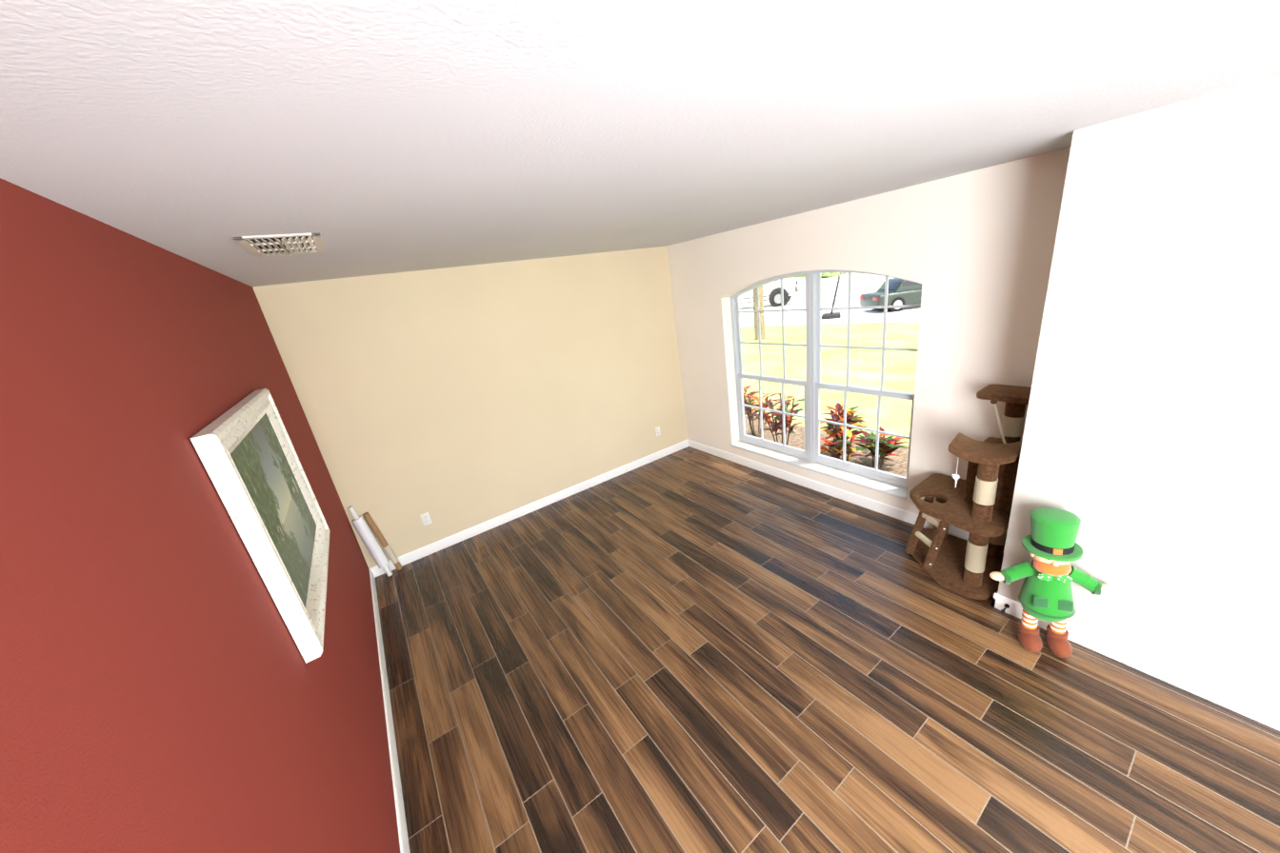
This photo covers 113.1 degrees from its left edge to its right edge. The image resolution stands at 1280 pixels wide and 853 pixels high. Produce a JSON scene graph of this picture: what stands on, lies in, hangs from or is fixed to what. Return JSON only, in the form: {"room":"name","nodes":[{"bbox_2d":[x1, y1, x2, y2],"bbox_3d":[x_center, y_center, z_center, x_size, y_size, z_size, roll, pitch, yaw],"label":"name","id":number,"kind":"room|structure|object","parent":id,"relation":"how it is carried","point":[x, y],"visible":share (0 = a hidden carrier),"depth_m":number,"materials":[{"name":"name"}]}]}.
{"room":"living room","nodes":[
{"label":"living room","id":0,"kind":"room"},
{"bbox_2d":[0,178,399,852],"bbox_3d":[-0.675,0.862,0.525,0.220,2.440,6.800,-20,22,-30],"label":"wall","id":1,"kind":"structure","parent":0,"point":[166,687],"depth_m":0.83,"materials":[{"name":"paint"}]},
{"bbox_2d":[190,388,330,663],"bbox_3d":[-1.437,0.298,1.705,0.050,0.800,1.060,-20,22,-30],"label":"picture frame","id":2,"kind":"object","parent":1,"relation":"attached to","point":[249,457],"visible":1,"depth_m":1.51,"materials":[{"name":"white wood"}]},
{"bbox_2d":[368,568,410,852],"bbox_3d":[-0.474,1.908,1.041,0.014,0.094,6.600,-20,22,-30],"label":"baseboard","id":3,"kind":"structure","parent":1,"relation":"attached to","point":[400,813],"depth_m":2.20,"materials":[{"name":"white wood"}]},
{"bbox_2d":[252,246,687,568],"bbox_3d":[-1.092,-0.372,4.312,4.135,2.440,0.220,-20,22,-30],"label":"wall","id":4,"kind":"structure","parent":0,"point":[452,401],"depth_m":3.91,"materials":[{"name":"beige paint"}]},
{"bbox_2d":[420,512,431,525],"bbox_3d":[-1.951,0.845,3.854,0.070,0.115,0.009,-20,22,-30],"label":"electrical outlet","id":5,"kind":"object","parent":4,"relation":"attached to","point":[426,519],"visible":1,"depth_m":3.85,"materials":[{"name":"white plastic"}]},
{"bbox_2d":[369,440,688,578],"bbox_3d":[-0.852,0.745,4.602,3.665,0.094,0.014,-20,22,-30],"label":"baseboard","id":6,"kind":"structure","parent":4,"relation":"attached to","point":[439,545],"depth_m":4.37,"materials":[{"name":"white wood"}]},
{"bbox_2d":[655,426,660,436],"bbox_3d":[0.220,0.061,5.197,0.070,0.115,0.009,-20,22,-30],"label":"electrical outlet","id":7,"kind":"object","parent":4,"relation":"attached to","point":[657,431],"visible":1,"depth_m":5.19,"materials":[{"name":"white plastic"}]},
{"bbox_2d":[0,0,1279,286],"bbox_3d":[0.885,-1.040,1.327,4.735,0.180,7.050,-20,22,-30],"label":"ceiling","id":8,"kind":"structure","parent":0,"point":[370,137],"depth_m":0.86,"materials":[{"name":"paint"}]},
{"bbox_2d":[231,232,324,257],"bbox_3d":[-1.419,-0.722,1.692,0.255,0.018,0.460,-20,22,-30],"label":"ceiling vent","id":9,"kind":"object","parent":8,"relation":"in","point":[278,245],"visible":1,"depth_m":1.63,"materials":[{"name":"silver metal"}]},
{"bbox_2d":[374,446,1279,852],"bbox_3d":[1.003,1.503,2.016,4.135,0.180,7.050,-20,22,-30],"label":"floor","id":10,"kind":"structure","parent":0,"point":[689,650],"depth_m":2.14,"materials":[{"name":"brown wood"}]},
{"bbox_2d":[347,505,392,577],"bbox_3d":[-2.270,0.975,3.563,0.168,0.686,0.086,-5,19,11],"label":"rolling pin","id":11,"kind":"object","parent":10,"relation":"on","point":[370,540],"visible":0.88,"depth_m":3.53,"materials":[{"name":"white"}]},
{"bbox_2d":[362,512,401,570],"bbox_3d":[-2.212,0.992,3.639,0.149,0.585,0.047,-9,19,-1],"label":"tube","id":12,"kind":"object","parent":10,"relation":"on","point":[383,541],"visible":0.98,"depth_m":3.62,"materials":[{"name":"brown cardboard"}]},
{"bbox_2d":[904,383,1031,599],"bbox_3d":[2.052,0.380,2.688,0.586,1.205,0.569,-20,22,-30],"label":"cat tree","id":13,"kind":"object","parent":10,"relation":"on","point":[976,504],"visible":0.98,"depth_m":2.57,"materials":[{"name":"carpet"}]},
{"bbox_2d":[989,507,1115,658],"bbox_3d":[2.065,0.788,2.139,0.469,0.789,0.217,-2,19,29],"label":"doll","id":14,"kind":"object","parent":10,"relation":"on","point":[1053,549],"visible":1,"depth_m":2.08,"materials":[{"name":"green fabric"}]},
{"bbox_2d":[666,147,1070,526],"bbox_3d":[1.529,-0.596,3.837,0.220,2.440,3.420,-20,22,-30],"label":"wall","id":15,"kind":"structure","parent":0,"point":[971,252],"depth_m":2.86,"materials":[{"name":"beige paint"}]},
{"bbox_2d":[731,440,907,499],"bbox_3d":[1.632,0.371,4.128,0.153,0.026,1.870,-20,22,-30],"label":"sill","id":16,"kind":"structure","parent":15,"relation":"attached to","point":[893,490],"depth_m":3.92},
{"bbox_2d":[729,269,921,488],"bbox_3d":[1.591,-0.505,3.890,0.091,1.781,1.870,-20,22,-30],"label":"window","id":17,"kind":"structure","parent":15,"relation":"in","point":[812,385],"depth_m":3.84,"materials":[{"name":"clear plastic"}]},
{"bbox_2d":[687,439,1005,551],"bbox_3d":[1.595,0.538,4.155,0.014,0.094,3.420,-20,22,-30],"label":"baseboard","id":18,"kind":"structure","parent":15,"relation":"attached to","point":[879,507],"depth_m":3.92,"materials":[{"name":"white wood"}]},
{"bbox_2d":[997,75,1279,709],"bbox_3d":[3.221,0.137,0.967,0.785,2.440,3.380,-20,22,-30],"label":"wall","id":19,"kind":"structure","parent":0,"point":[1150,455],"depth_m":1.73,"materials":[{"name":"beige paint"}]},
{"bbox_2d":[991,591,998,607],"bbox_3d":[2.329,0.946,2.646,0.579,0.094,0.014,-20,22,-30],"label":"baseboard return","id":20,"kind":"object","parent":19,"relation":"attached to","point":[994,598],"visible":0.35,"depth_m":2.50,"materials":[{"name":"white wood"}]},
{"bbox_2d":[1000,603,1009,613],"bbox_3d":[2.098,1.048,2.430,0.072,0.021,0.022,-20,22,-30],"label":"doorstop","id":21,"kind":"object","parent":19,"relation":"attached to","point":[1005,608],"visible":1,"depth_m":2.43,"materials":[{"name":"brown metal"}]},
{"bbox_2d":[991,592,1279,731],"bbox_3d":[2.998,1.333,1.228,0.014,0.094,3.194,-20,22,-30],"label":"baseboard","id":22,"kind":"structure","parent":19,"relation":"attached to","point":[1259,711],"depth_m":1.97,"materials":[{"name":"white wood"}]},
{"label":"outside","id":23,"kind":"structure","parent":0,"visible":0},
{"bbox_2d":[739,273,920,326],"bbox_3d":[24.641,-7.892,20.521,33.800,0.607,120.000,-20,22,-30],"label":"road","id":24,"kind":"structure","parent":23,"point":[872,282],"depth_m":25.48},
{"bbox_2d":[739,278,799,306],"bbox_3d":[7.640,-9.573,30.097,6.934,2.508,2.657,0,21,24],"label":"truck","id":25,"kind":"object","parent":24,"relation":"on","point":[775,287],"depth_m":28.39,"materials":[{"name":"white paint"}]},
{"bbox_2d":[821,272,848,319],"bbox_3d":[9.022,-6.329,19.142,1.440,2.800,2.015,0,18,24],"label":"basketball hoop","id":26,"kind":"object","parent":24,"relation":"on","point":[836,315],"depth_m":19.49,"materials":[{"name":"black plastic"}]},
{"bbox_2d":[860,278,921,312],"bbox_3d":[12.874,-6.272,19.598,4.515,1.390,1.836,-7,19,3],"label":"car","id":27,"kind":"object","parent":24,"relation":"on","point":[898,290],"depth_m":18.89,"materials":[{"name":"grey paint"}]},
{"bbox_2d":[740,274,919,445],"bbox_3d":[69.249,-32.176,71.103,196.135,1.400,280.000,-20,22,-30],"label":"lawn","id":28,"kind":"structure","parent":23,"point":[904,368],"depth_m":10.13,"materials":[{"name":"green plant"}]},
{"bbox_2d":[752,285,765,339],"bbox_3d":[4.284,-7.267,14.997,5.481,8.365,5.415,-20,22,-30],"label":"palm tree","id":29,"kind":"object","parent":28,"relation":"on","point":[761,303],"depth_m":15.65,"materials":[{"name":"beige plant"}]},
{"bbox_2d":[744,417,908,477],"bbox_3d":[2.145,0.324,5.376,1.835,0.072,7.200,-20,22,-30],"label":"mulch","id":30,"kind":"object","parent":28,"relation":"on","point":[801,438],"depth_m":5.33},
{"bbox_2d":[742,385,909,467],"bbox_3d":[1.459,-0.239,6.135,1.434,0.815,4.394,-20,22,-30],"label":"garden","id":31,"kind":"object","parent":30,"relation":"on","point":[852,422],"depth_m":4.88,"materials":[{"name":"multicoloured plant"}]},
{"bbox_2d":[821,272,845,278],"bbox_3d":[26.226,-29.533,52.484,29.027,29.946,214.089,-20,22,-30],"label":"tree","id":32,"kind":"object","parent":28,"relation":"on","point":[829,274],"depth_m":46.08,"materials":[{"name":"green plant"}]}
]}

